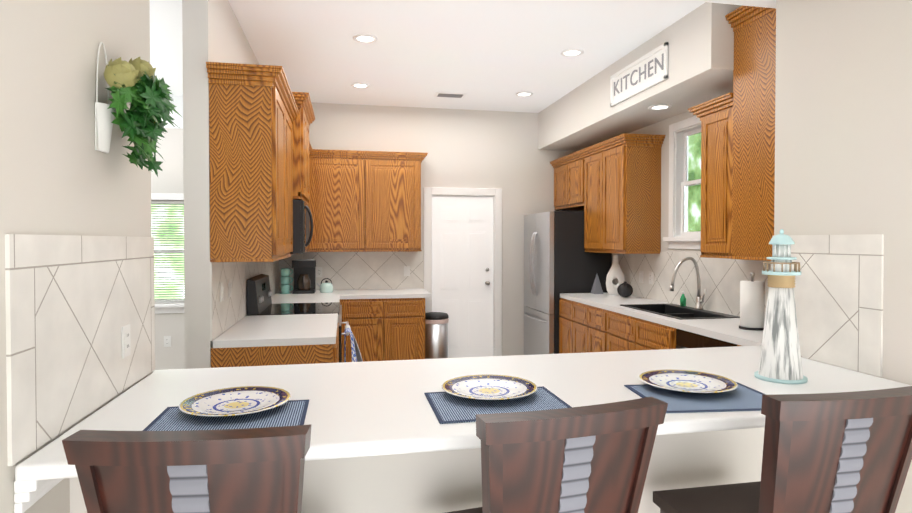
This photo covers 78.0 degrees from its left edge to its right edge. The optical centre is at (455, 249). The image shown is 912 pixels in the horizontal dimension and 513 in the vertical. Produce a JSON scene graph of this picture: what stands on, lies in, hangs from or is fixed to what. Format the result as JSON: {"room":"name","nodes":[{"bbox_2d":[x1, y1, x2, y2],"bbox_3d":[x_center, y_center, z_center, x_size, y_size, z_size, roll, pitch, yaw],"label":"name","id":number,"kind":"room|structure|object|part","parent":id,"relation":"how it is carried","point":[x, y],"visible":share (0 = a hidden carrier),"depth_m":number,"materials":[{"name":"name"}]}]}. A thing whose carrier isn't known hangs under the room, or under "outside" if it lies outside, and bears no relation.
{"room":"kitchen","nodes":[
{"label":"kitchen","id":0,"kind":"room"},
{"bbox_2d":[0,0,152,512],"bbox_3d":[-0.857,0.128,-0.170,0.130,2.690,5.200,0,1,-11],"label":"wall","id":1,"kind":"structure","parent":0,"point":[60,174],"depth_m":1.63,"materials":[{"name":"paint"}]},
{"bbox_2d":[5,234,154,465],"bbox_3d":[-1.188,0.238,1.882,0.010,0.565,1.050,0,1,-11],"label":"wall tile","id":2,"kind":"structure","parent":1,"relation":"attached to","point":[75,304],"depth_m":1.66,"materials":[{"name":"beige tile"}]},
{"bbox_2d":[121,324,130,357],"bbox_3d":[-1.215,0.338,2.077,0.010,0.114,0.070,0,1,-11],"label":"electrical outlet","id":3,"kind":"object","parent":2,"relation":"attached to","point":[126,341],"visible":1,"depth_m":2.06,"materials":[{"name":"white plastic"}]},
{"bbox_2d":[95,42,181,176],"bbox_3d":[-1.107,-0.480,2.001,0.216,0.437,0.400,0,1,-11],"label":"wall planter","id":4,"kind":"object","parent":1,"relation":"attached to","point":[140,87],"visible":1,"depth_m":1.91,"materials":[{"name":"white metal"}]},
{"bbox_2d":[182,0,275,368],"bbox_3d":[-1.716,-0.101,4.617,0.130,3.000,3.170,0,1,-11],"label":"wall","id":5,"kind":"structure","parent":0,"point":[212,30],"depth_m":3.06,"materials":[{"name":"paint"}]},
{"bbox_2d":[210,260,278,340],"bbox_3d":[-1.647,0.253,4.636,0.010,0.450,3.170,0,1,-11],"label":"wall tile","id":6,"kind":"structure","parent":5,"relation":"attached to","point":[226,313],"depth_m":3.64,"materials":[{"name":"beige tile"}]},
{"bbox_2d":[220,282,223,301],"bbox_3d":[-1.377,0.249,3.318,0.012,0.114,0.070,0,1,-11],"label":"light switch","id":7,"kind":"object","parent":6,"relation":"attached to","point":[221,291],"visible":1,"depth_m":3.29,"materials":[{"name":"white plastic"}]},
{"bbox_2d":[228,279,231,297],"bbox_3d":[-1.423,0.245,3.553,0.012,0.114,0.070,0,1,-11],"label":"light switch","id":8,"kind":"object","parent":6,"relation":"attached to","point":[230,286],"visible":1,"depth_m":3.54,"materials":[{"name":"white plastic"}]},
{"bbox_2d":[206,66,293,261],"bbox_3d":[-1.278,-0.467,3.627,0.346,1.023,1.070,0,1,-11],"label":"upper cabinet","id":9,"kind":"object","parent":5,"relation":"attached to","point":[268,164],"depth_m":3.11,"materials":[{"name":"brown wood"}]},
{"bbox_2d":[286,94,309,205],"bbox_3d":[-1.417,-0.764,4.527,0.421,0.728,0.756,0,1,-11],"label":"upper cabinet","id":10,"kind":"object","parent":5,"relation":"attached to","point":[301,111],"depth_m":4.21,"materials":[{"name":"brown wood"}]},
{"bbox_2d":[290,200,312,253],"bbox_3d":[-1.388,-0.174,4.542,0.476,0.404,0.752,0,1,-11],"label":"microwave","id":11,"kind":"object","parent":10,"relation":"attached to","point":[302,226],"visible":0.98,"depth_m":4.21,"materials":[{"name":"black plastic"}]},
{"bbox_2d":[310,144,313,251],"bbox_3d":[-1.642,-0.498,5.629,0.403,1.023,0.586,0,1,-11],"label":"upper cabinet","id":12,"kind":"object","parent":5,"relation":"attached to","point":[311,150],"depth_m":5.91,"materials":[{"name":"brown wood"}]},
{"bbox_2d":[151,102,580,369],"bbox_3d":[-2.716,-0.124,6.102,8.880,3.000,0.130,0,1,-11],"label":"wall","id":13,"kind":"structure","parent":0,"point":[462,148],"depth_m":6.56,"materials":[{"name":"paint"}]},
{"bbox_2d":[151,200,183,302],"bbox_3d":[-3.200,0.027,6.028,1.000,1.100,0.047,0,1,-11],"label":"window","id":14,"kind":"structure","parent":13,"relation":"in","point":[168,254],"depth_m":6.05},
{"bbox_2d":[151,201,183,301],"bbox_3d":[-3.191,0.024,5.980,0.980,1.083,0.030,0,1,-11],"label":"window blind","id":15,"kind":"object","parent":14,"relation":"attached to","point":[166,203],"visible":0.33,"depth_m":6.00,"materials":[{"name":"white plastic"}]},
{"bbox_2d":[164,336,170,346],"bbox_3d":[-3.065,0.978,5.978,0.070,0.114,0.010,0,1,-11],"label":"electrical outlet","id":16,"kind":"object","parent":13,"relation":"attached to","point":[167,341],"visible":1,"depth_m":5.98,"materials":[{"name":"white plastic"}]},
{"bbox_2d":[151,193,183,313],"bbox_3d":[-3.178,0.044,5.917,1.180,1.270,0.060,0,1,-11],"label":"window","id":17,"kind":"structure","parent":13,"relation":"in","point":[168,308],"depth_m":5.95,"materials":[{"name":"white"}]},
{"bbox_2d":[279,249,422,290],"bbox_3d":[-1.163,0.227,6.340,1.594,0.450,0.010,0,1,-11],"label":"wall tile","id":18,"kind":"structure","parent":13,"relation":"attached to","point":[359,270],"depth_m":6.36,"materials":[{"name":"beige tile"}]},
{"bbox_2d":[316,267,321,276],"bbox_3d":[-1.523,0.254,6.260,0.070,0.114,0.010,0,1,-11],"label":"electrical outlet","id":19,"kind":"object","parent":18,"relation":"attached to","point":[318,271],"visible":1,"depth_m":6.26,"materials":[{"name":"white plastic"}]},
{"bbox_2d":[404,266,409,275],"bbox_3d":[-0.561,0.251,6.447,0.070,0.114,0.012,0,1,-11],"label":"light switch","id":20,"kind":"object","parent":18,"relation":"attached to","point":[406,270],"visible":1,"depth_m":6.45,"materials":[{"name":"white plastic"}]},
{"bbox_2d":[314,150,421,249],"bbox_3d":[-1.012,-0.506,6.157,1.233,1.023,0.403,0,1,-11],"label":"upper cabinet","id":21,"kind":"object","parent":13,"relation":"attached to","point":[363,200],"depth_m":6.02,"materials":[{"name":"brown wood"}]},
{"bbox_2d":[432,196,492,357],"bbox_3d":[0.084,0.371,6.594,0.728,1.972,0.092,0,1,-11],"label":"door","id":22,"kind":"structure","parent":13,"relation":"in","point":[462,262],"depth_m":6.61,"materials":[{"name":"white"}]},
{"bbox_3d":[0.376,0.320,6.631,0.054,0.211,0.055,0,1,-11],"label":"knob","id":23,"kind":"part","parent":22,"relation":"part of","materials":[{"name":"silver metal"}]},
{"bbox_2d":[424,187,501,355],"bbox_3d":[0.073,0.325,6.646,0.930,2.085,0.150,0,1,-11],"label":"door frame","id":24,"kind":"structure","parent":13,"relation":"attached to","point":[495,194],"depth_m":6.62,"materials":[{"name":"white wood"}]},
{"bbox_2d":[70,427,764,512],"bbox_3d":[0.219,0.996,2.307,2.930,0.877,0.700,0,1,-11],"label":"wall","id":25,"kind":"structure","parent":0,"point":[437,481],"depth_m":1.90,"materials":[{"name":"paint"}]},
{"bbox_2d":[14,293,911,512],"bbox_3d":[0.299,0.558,3.680,3.617,0.130,3.995,0,1,-11],"label":"countertop","id":26,"kind":"structure","parent":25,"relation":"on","point":[366,408],"depth_m":2.12,"materials":[{"name":"white stone"}]},
{"bbox_3d":[-1.097,0.613,1.536,0.050,0.087,0.285,0,1,-11],"label":"trim","id":27,"kind":"part","parent":26,"relation":"part of","materials":[{"name":"white"}]},
{"bbox_2d":[143,399,308,430],"bbox_3d":[-0.692,0.521,1.724,0.450,0.004,0.340,0,1,-11],"label":"placemat","id":28,"kind":"object","parent":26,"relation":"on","point":[287,413],"visible":0.5,"depth_m":1.71,"materials":[{"name":"blue fabric"}]},
{"bbox_2d":[179,386,290,416],"bbox_3d":[-0.713,0.500,1.831,0.340,0.025,0.340,0,1,-11],"label":"plate","id":29,"kind":"object","parent":28,"relation":"on","point":[235,401],"visible":1,"depth_m":1.86,"materials":[{"name":"white ceramic"}]},
{"bbox_2d":[424,386,571,423],"bbox_3d":[0.140,0.518,1.897,0.450,0.004,0.340,0,1,-11],"label":"placemat","id":30,"kind":"object","parent":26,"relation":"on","point":[447,408],"visible":0.65,"depth_m":1.87,"materials":[{"name":"blue fabric"}]},
{"bbox_2d":[442,374,536,399],"bbox_3d":[0.119,0.497,2.005,0.340,0.025,0.340,0,1,-11],"label":"plate","id":31,"kind":"object","parent":30,"relation":"on","point":[489,387],"visible":1,"depth_m":2.04,"materials":[{"name":"white ceramic"}]},
{"bbox_2d":[624,382,765,412],"bbox_3d":[0.876,0.517,1.981,0.450,0.004,0.340,0,1,-5],"label":"placemat","id":32,"kind":"object","parent":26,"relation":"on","point":[741,397],"visible":0.56,"depth_m":1.94,"materials":[{"name":"blue fabric"}]},
{"bbox_2d":[639,369,737,392],"bbox_3d":[0.857,0.496,2.089,0.340,0.025,0.340,0,1,-11],"label":"plate","id":33,"kind":"object","parent":32,"relation":"on","point":[687,381],"visible":1,"depth_m":2.12,"materials":[{"name":"white ceramic"}]},
{"bbox_2d":[754,229,807,383],"bbox_3d":[1.294,0.217,2.242,0.184,0.596,0.184,0,1,-11],"label":"lighthouse","id":34,"kind":"object","parent":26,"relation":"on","point":[780,359],"visible":1,"depth_m":2.20,"materials":[{"name":"white"}]},
{"bbox_2d":[150,0,775,128],"bbox_3d":[-1.843,-1.445,1.641,8.880,0.460,9.180,0,1,-11],"label":"ceiling","id":35,"kind":"structure","parent":0,"point":[166,55],"depth_m":4.35,"materials":[{"name":"paint"}]},
{"bbox_2d":[228,0,704,112],"bbox_3d":[0.104,-1.662,4.670,3.890,0.120,3.980,0,1,-11],"label":"ceiling","id":36,"kind":"structure","parent":0,"point":[492,55],"depth_m":4.39,"materials":[{"name":"paint"}]},
{"bbox_2d":[351,83,369,87],"bbox_3d":[-0.938,-1.610,5.536,0.184,0.009,0.184,0,1,-11],"label":"recessed light","id":37,"kind":"object","parent":36,"relation":"in","point":[360,85],"visible":1,"depth_m":5.53,"materials":[{"name":"white"}]},
{"bbox_2d":[353,34,377,42],"bbox_3d":[-0.685,-1.590,4.251,0.184,0.009,0.184,0,1,-11],"label":"recessed light","id":38,"kind":"object","parent":36,"relation":"in","point":[365,38],"visible":1,"depth_m":4.25,"materials":[{"name":"white"}]},
{"bbox_2d":[434,92,466,97],"bbox_3d":[-0.062,-1.615,5.902,0.320,0.010,0.170,0,1,-11],"label":"ceiling vent","id":39,"kind":"object","parent":36,"relation":"in","point":[450,95],"visible":1,"depth_m":5.89,"materials":[{"name":"white metal"}]},
{"bbox_2d":[515,92,532,96],"bbox_3d":[0.711,-1.615,5.860,0.184,0.009,0.184,0,1,-11],"label":"recessed light","id":40,"kind":"object","parent":36,"relation":"in","point":[522,94],"visible":0.96,"depth_m":5.86,"materials":[{"name":"white"}]},
{"bbox_2d":[561,49,583,56],"bbox_3d":[0.944,-1.595,4.571,0.184,0.009,0.184,0,1,-11],"label":"recessed light","id":41,"kind":"object","parent":36,"relation":"in","point":[571,52],"visible":1,"depth_m":4.56,"materials":[{"name":"white"}]},
{"bbox_2d":[538,2,741,150],"bbox_3d":[1.569,-1.390,5.201,0.550,0.440,3.250,0,1,-11],"label":"soffit","id":42,"kind":"structure","parent":0,"point":[700,40],"depth_m":4.38,"materials":[{"name":"paint"}]},
{"bbox_2d":[610,42,667,106],"bbox_3d":[1.426,-1.359,4.445,0.022,0.260,0.860,0,1,-11],"label":"kitchen sign","id":43,"kind":"object","parent":42,"relation":"attached to","point":[646,71],"visible":1,"depth_m":4.38,"materials":[{"name":"white"}]},
{"bbox_2d":[648,104,671,109],"bbox_3d":[1.657,-1.155,4.575,0.184,0.009,0.184,0,1,-11],"label":"recessed light","id":44,"kind":"object","parent":42,"relation":"attached to","point":[659,106],"visible":0.98,"depth_m":4.56,"materials":[{"name":"white"}]},
{"bbox_2d":[623,305,682,344],"bbox_3d":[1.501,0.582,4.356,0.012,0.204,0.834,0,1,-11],"label":"base cabinet","id":45,"kind":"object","parent":0,"relation":"attached to","point":[661,332],"depth_m":4.18,"materials":[{"name":"brown wood"}]},
{"bbox_2d":[581,111,735,315],"bbox_3d":[1.972,-0.106,4.933,0.130,3.000,3.970,0,1,-11],"label":"wall","id":46,"kind":"structure","parent":0,"point":[660,127],"depth_m":5.06,"materials":[{"name":"paint"}]},
{"bbox_2d":[552,161,561,208],"bbox_3d":[1.396,-0.755,6.574,0.361,0.528,0.501,0,1,-11],"label":"upper cabinet","id":47,"kind":"object","parent":46,"relation":"attached to","point":[557,166],"depth_m":6.63,"materials":[{"name":"brown wood"}]},
{"bbox_2d":[562,153,581,208],"bbox_3d":[1.469,-0.749,6.200,0.361,0.528,0.500,0,1,-11],"label":"upper cabinet","id":48,"kind":"object","parent":46,"relation":"attached to","point":[571,166],"depth_m":6.23,"materials":[{"name":"brown wood"}]},
{"bbox_2d":[582,145,597,252],"bbox_3d":[1.563,-0.497,5.727,0.361,1.018,0.533,0,1,-11],"label":"upper cabinet","id":49,"kind":"object","parent":46,"relation":"attached to","point":[589,159],"depth_m":5.75,"materials":[{"name":"brown wood"}]},
{"bbox_2d":[598,137,661,252],"bbox_3d":[1.640,-0.491,5.335,0.361,1.018,0.506,0,1,-11],"label":"upper cabinet","id":50,"kind":"object","parent":46,"relation":"attached to","point":[611,187],"depth_m":5.10,"materials":[{"name":"brown wood"}]},
{"bbox_2d":[635,305,662,308],"bbox_3d":[1.609,0.575,4.797,0.370,0.204,0.011,0,1,-11],"label":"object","id":51,"kind":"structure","parent":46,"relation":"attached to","point":[636,306],"depth_m":4.80,"materials":[{"name":"black"}]},
{"bbox_2d":[620,303,739,319],"bbox_3d":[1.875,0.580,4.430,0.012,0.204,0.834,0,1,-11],"label":"sink","id":52,"kind":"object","parent":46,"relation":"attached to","point":[670,308],"depth_m":4.48,"materials":[{"name":"black"}]},
{"bbox_2d":[667,313,694,316],"bbox_3d":[1.688,0.593,4.393,0.370,0.180,0.024,0,1,-11],"label":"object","id":53,"kind":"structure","parent":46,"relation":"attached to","point":[668,314],"depth_m":4.40,"materials":[{"name":"black"}]},
{"bbox_2d":[663,116,700,248],"bbox_3d":[2.007,-0.544,4.510,0.157,1.090,1.000,0,1,-11],"label":"window","id":54,"kind":"structure","parent":46,"relation":"in","point":[675,239],"depth_m":4.85,"materials":[{"name":"white"}]},
{"bbox_3d":[2.061,-0.560,4.521,0.047,0.896,0.796,0,1,-11],"label":"right window sash","id":55,"kind":"part","parent":54,"relation":"part of","materials":[{"name":"white"}]},
{"bbox_2d":[615,252,770,315],"bbox_3d":[1.991,0.255,4.480,0.010,0.450,3.060,0,1,-11],"label":"wall tile","id":56,"kind":"structure","parent":46,"relation":"attached to","point":[721,279],"depth_m":4.65,"materials":[{"name":"beige tile"}]},
{"bbox_2d":[639,271,642,282],"bbox_3d":[1.789,0.266,5.448,0.012,0.114,0.070,0,1,-11],"label":"light switch","id":57,"kind":"object","parent":56,"relation":"attached to","point":[640,276],"visible":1,"depth_m":5.44,"materials":[{"name":"white plastic"}]},
{"bbox_2d":[649,272,652,283],"bbox_3d":[1.825,0.269,5.272,0.010,0.114,0.070,0,1,-11],"label":"electrical outlet","id":58,"kind":"object","parent":56,"relation":"attached to","point":[650,277],"visible":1,"depth_m":5.26,"materials":[{"name":"white plastic"}]},
{"bbox_2d":[683,317,730,318],"bbox_3d":[1.767,0.587,3.990,0.370,0.204,0.012,0,1,-11],"label":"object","id":59,"kind":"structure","parent":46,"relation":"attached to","point":[683,317],"depth_m":3.98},
{"bbox_2d":[694,97,725,256],"bbox_3d":[1.934,-0.468,3.837,0.361,1.018,0.384,0,1,-11],"label":"upper cabinet","id":60,"kind":"object","parent":46,"relation":"attached to","point":[712,117],"depth_m":3.83,"materials":[{"name":"brown wood"}]},
{"bbox_2d":[726,7,775,260],"bbox_3d":[2.025,-0.700,3.301,0.388,1.498,0.756,0,1,-11],"label":"upper cabinet","id":61,"kind":"object","parent":46,"relation":"attached to","point":[750,109],"depth_m":3.43,"materials":[{"name":"brown wood"}]},
{"bbox_2d":[774,0,911,512],"bbox_3d":[2.501,0.118,0.428,0.830,2.690,5.080,0,1,-11],"label":"wall","id":62,"kind":"structure","parent":0,"point":[843,124],"depth_m":2.39,"materials":[{"name":"paint"}]},
{"bbox_2d":[772,234,883,376],"bbox_3d":[1.656,0.222,2.552,0.010,0.575,0.590,0,1,-11],"label":"wall tile","id":63,"kind":"structure","parent":62,"relation":"attached to","point":[838,291],"depth_m":2.44,"materials":[{"name":"beige tile"}]},
{"bbox_3d":[-1.703,1.473,1.800,9.200,0.060,9.350,0,1,-11],"label":"floor","id":64,"kind":"structure","parent":0,"visible":0},
{"bbox_2d":[62,424,311,512],"bbox_3d":[-0.535,0.902,1.349,0.451,1.095,0.575,0,1,-4],"label":"chair","id":65,"kind":"object","parent":64,"relation":"on","point":[253,470],"visible":1,"depth_m":1.09,"materials":[{"name":"brown wood"}]},
{"bbox_2d":[211,332,342,367],"bbox_3d":[-1.116,0.974,3.680,0.676,0.879,1.068,0,1,-11],"label":"base cabinet","id":66,"kind":"object","parent":64,"relation":"on","point":[222,355],"depth_m":3.15,"materials":[{"name":"brown wood"}]},
{"bbox_2d":[213,313,338,343],"bbox_3d":[-1.114,0.514,3.675,0.660,0.040,1.064,0,1,-11],"label":"countertop","id":67,"kind":"structure","parent":66,"relation":"on","point":[299,328],"depth_m":3.45,"materials":[{"name":"white stone"}]},
{"bbox_2d":[247,274,362,362],"bbox_3d":[-1.186,0.807,4.597,0.871,1.184,0.756,0,1,-11],"label":"stove","id":68,"kind":"object","parent":64,"relation":"on","point":[259,294],"visible":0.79,"depth_m":4.41,"materials":[{"name":"black metal"}]},
{"bbox_2d":[344,324,362,361],"bbox_3d":[-0.817,0.839,4.542,0.168,0.422,0.360,0,1,-11],"label":"towel","id":69,"kind":"object","parent":68,"relation":"hanging from","point":[356,355],"depth_m":4.47,"materials":[{"name":"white fabric"}]},
{"bbox_2d":[259,296,350,361],"bbox_3d":[-1.398,0.949,5.300,0.747,0.879,0.693,0,1,-11],"label":"base cabinet","id":70,"kind":"object","parent":64,"relation":"on","point":[346,302],"depth_m":5.67,"materials":[{"name":"brown wood"}]},
{"bbox_2d":[351,296,390,361],"bbox_3d":[-0.987,0.938,6.024,0.501,0.879,0.716,0,1,-11],"label":"base cabinet","id":71,"kind":"object","parent":64,"relation":"on","point":[387,324],"depth_m":5.72,"materials":[{"name":"brown wood"}]},
{"bbox_2d":[271,290,338,303],"bbox_3d":[-1.492,0.484,5.597,0.660,0.040,1.326,0,1,-11],"label":"countertop","id":72,"kind":"structure","parent":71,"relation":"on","point":[318,297],"depth_m":5.36,"materials":[{"name":"white stone"}]},
{"bbox_2d":[280,268,292,293],"bbox_3d":[-1.763,0.329,5.852,0.131,0.261,0.110,0,1,-11],"label":"mugs","id":73,"kind":"object","parent":72,"relation":"on","point":[285,281],"visible":1,"depth_m":5.82,"materials":[{"name":"teal ceramic"}]},
{"bbox_2d":[292,259,315,293],"bbox_3d":[-1.600,0.282,5.930,0.230,0.351,0.279,0,1,-11],"label":"coffee maker","id":74,"kind":"object","parent":72,"relation":"on","point":[304,277],"visible":1,"depth_m":5.86,"materials":[{"name":"black plastic"}]},
{"bbox_2d":[316,278,332,292],"bbox_3d":[-1.391,0.381,5.967,0.175,0.153,0.140,0,1,-11],"label":"kettle","id":75,"kind":"object","parent":72,"relation":"on","point":[326,287],"visible":1,"depth_m":5.92,"materials":[{"name":"teal"}]},
{"bbox_2d":[339,288,430,299],"bbox_3d":[-0.776,0.477,6.074,0.928,0.040,0.665,0,1,-11],"label":"countertop","id":76,"kind":"structure","parent":71,"relation":"on","point":[420,291],"depth_m":5.98,"materials":[{"name":"white stone"}]},
{"bbox_2d":[391,296,426,359],"bbox_3d":[-0.622,0.937,6.114,0.493,0.879,0.681,0,1,-11],"label":"base cabinet","id":77,"kind":"object","parent":64,"relation":"on","point":[407,312],"depth_m":5.79,"materials":[{"name":"brown wood"}]},
{"bbox_2d":[425,312,448,358],"bbox_3d":[-0.235,1.037,6.255,0.316,0.674,0.316,0,1,-11],"label":"trash can","id":78,"kind":"object","parent":64,"relation":"on","point":[436,335],"visible":0.65,"depth_m":6.12,"materials":[{"name":"silver metal"}]},
{"bbox_2d":[446,396,667,512],"bbox_3d":[0.192,0.900,1.491,0.451,1.095,0.575,0,1,-18],"label":"chair","id":79,"kind":"object","parent":64,"relation":"on","point":[590,459],"visible":1,"depth_m":1.24,"materials":[{"name":"brown wood"}]},
{"bbox_2d":[524,211,611,354],"bbox_3d":[1.206,0.482,6.360,0.768,1.780,0.853,0,1,-11],"label":"fridge","id":80,"kind":"object","parent":64,"relation":"on","point":[558,259],"visible":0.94,"depth_m":5.96,"materials":[{"name":"silver"}]},
{"bbox_2d":[559,298,666,353],"bbox_3d":[1.495,0.948,5.370,0.641,0.879,1.158,0,1,-11],"label":"base cabinet","id":81,"kind":"object","parent":64,"relation":"on","point":[584,328],"depth_m":5.26,"materials":[{"name":"brown wood"}]},
{"bbox_2d":[623,329,666,344],"bbox_3d":[1.688,0.689,4.395,0.394,0.012,0.834,0,1,-11],"label":"drawer fronts","id":82,"kind":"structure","parent":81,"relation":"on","point":[624,330],"depth_m":4.13,"materials":[{"name":"brown wood"}]},
{"bbox_2d":[560,293,762,346],"bbox_3d":[1.646,0.503,4.419,0.689,0.042,3.062,0,1,-11],"label":"countertop","id":83,"kind":"structure","parent":81,"relation":"on","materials":[{"name":"white stone"}]},
{"bbox_2d":[591,274,602,293],"bbox_3d":[1.464,0.349,5.844,0.100,0.220,0.100,0,1,-11],"label":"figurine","id":84,"kind":"object","parent":83,"relation":"on","point":[596,288],"visible":1,"depth_m":5.82,"materials":[{"name":"grey ceramic"}]},
{"bbox_2d":[606,254,624,294],"bbox_3d":[1.608,0.257,5.678,0.176,0.410,0.111,0,1,-11],"label":"vase","id":85,"kind":"object","parent":83,"relation":"on","point":[615,271],"visible":0.9,"depth_m":5.66,"materials":[{"name":"white ceramic"}]},
{"bbox_2d":[617,282,632,296],"bbox_3d":[1.638,0.389,5.451,0.147,0.153,0.143,0,1,-11],"label":"decorative ball","id":86,"kind":"object","parent":83,"relation":"on","point":[624,289],"visible":0.98,"depth_m":5.40,"materials":[{"name":"black"}]},
{"bbox_2d":[680,291,685,305],"bbox_3d":[1.890,0.410,4.686,0.048,0.120,0.048,0,1,-11],"label":"soap bottle","id":87,"kind":"object","parent":83,"relation":"on","point":[683,300],"visible":1,"depth_m":4.67,"materials":[{"name":"green"}]},
{"bbox_2d":[669,257,705,309],"bbox_3d":[1.818,0.267,4.418,0.288,0.416,0.098,0,1,-11],"label":"sink faucet","id":88,"kind":"object","parent":83,"relation":"on","point":[699,300],"depth_m":4.44,"materials":[{"name":"silver metal"}]},
{"bbox_2d":[739,272,764,330],"bbox_3d":[1.850,0.319,3.514,0.150,0.352,0.150,0,1,-11],"label":"paper towel holder","id":89,"kind":"object","parent":83,"relation":"on","point":[752,304],"visible":0.94,"depth_m":3.46,"materials":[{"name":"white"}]},
{"bbox_2d":[599,329,670,351],"bbox_3d":[1.682,1.063,4.416,0.641,0.680,1.073,0,1,-11],"label":"base cabinet","id":90,"kind":"object","parent":64,"relation":"on","point":[608,342],"depth_m":4.48,"materials":[{"name":"brown wood"}]},
{"bbox_2d":[671,327,730,348],"bbox_3d":[1.844,0.976,3.590,0.641,0.879,0.605,0,1,-11],"label":"base cabinet","id":91,"kind":"object","parent":64,"relation":"on","point":[680,339],"depth_m":3.65,"materials":[{"name":"black wood"}]},
{"bbox_2d":[653,386,911,512],"bbox_3d":[0.928,0.898,1.627,0.451,1.095,0.575,0,1,-11],"label":"chair","id":92,"kind":"object","parent":64,"relation":"on","point":[845,452],"visible":1,"depth_m":1.39,"materials":[{"name":"brown wood"}]}
]}

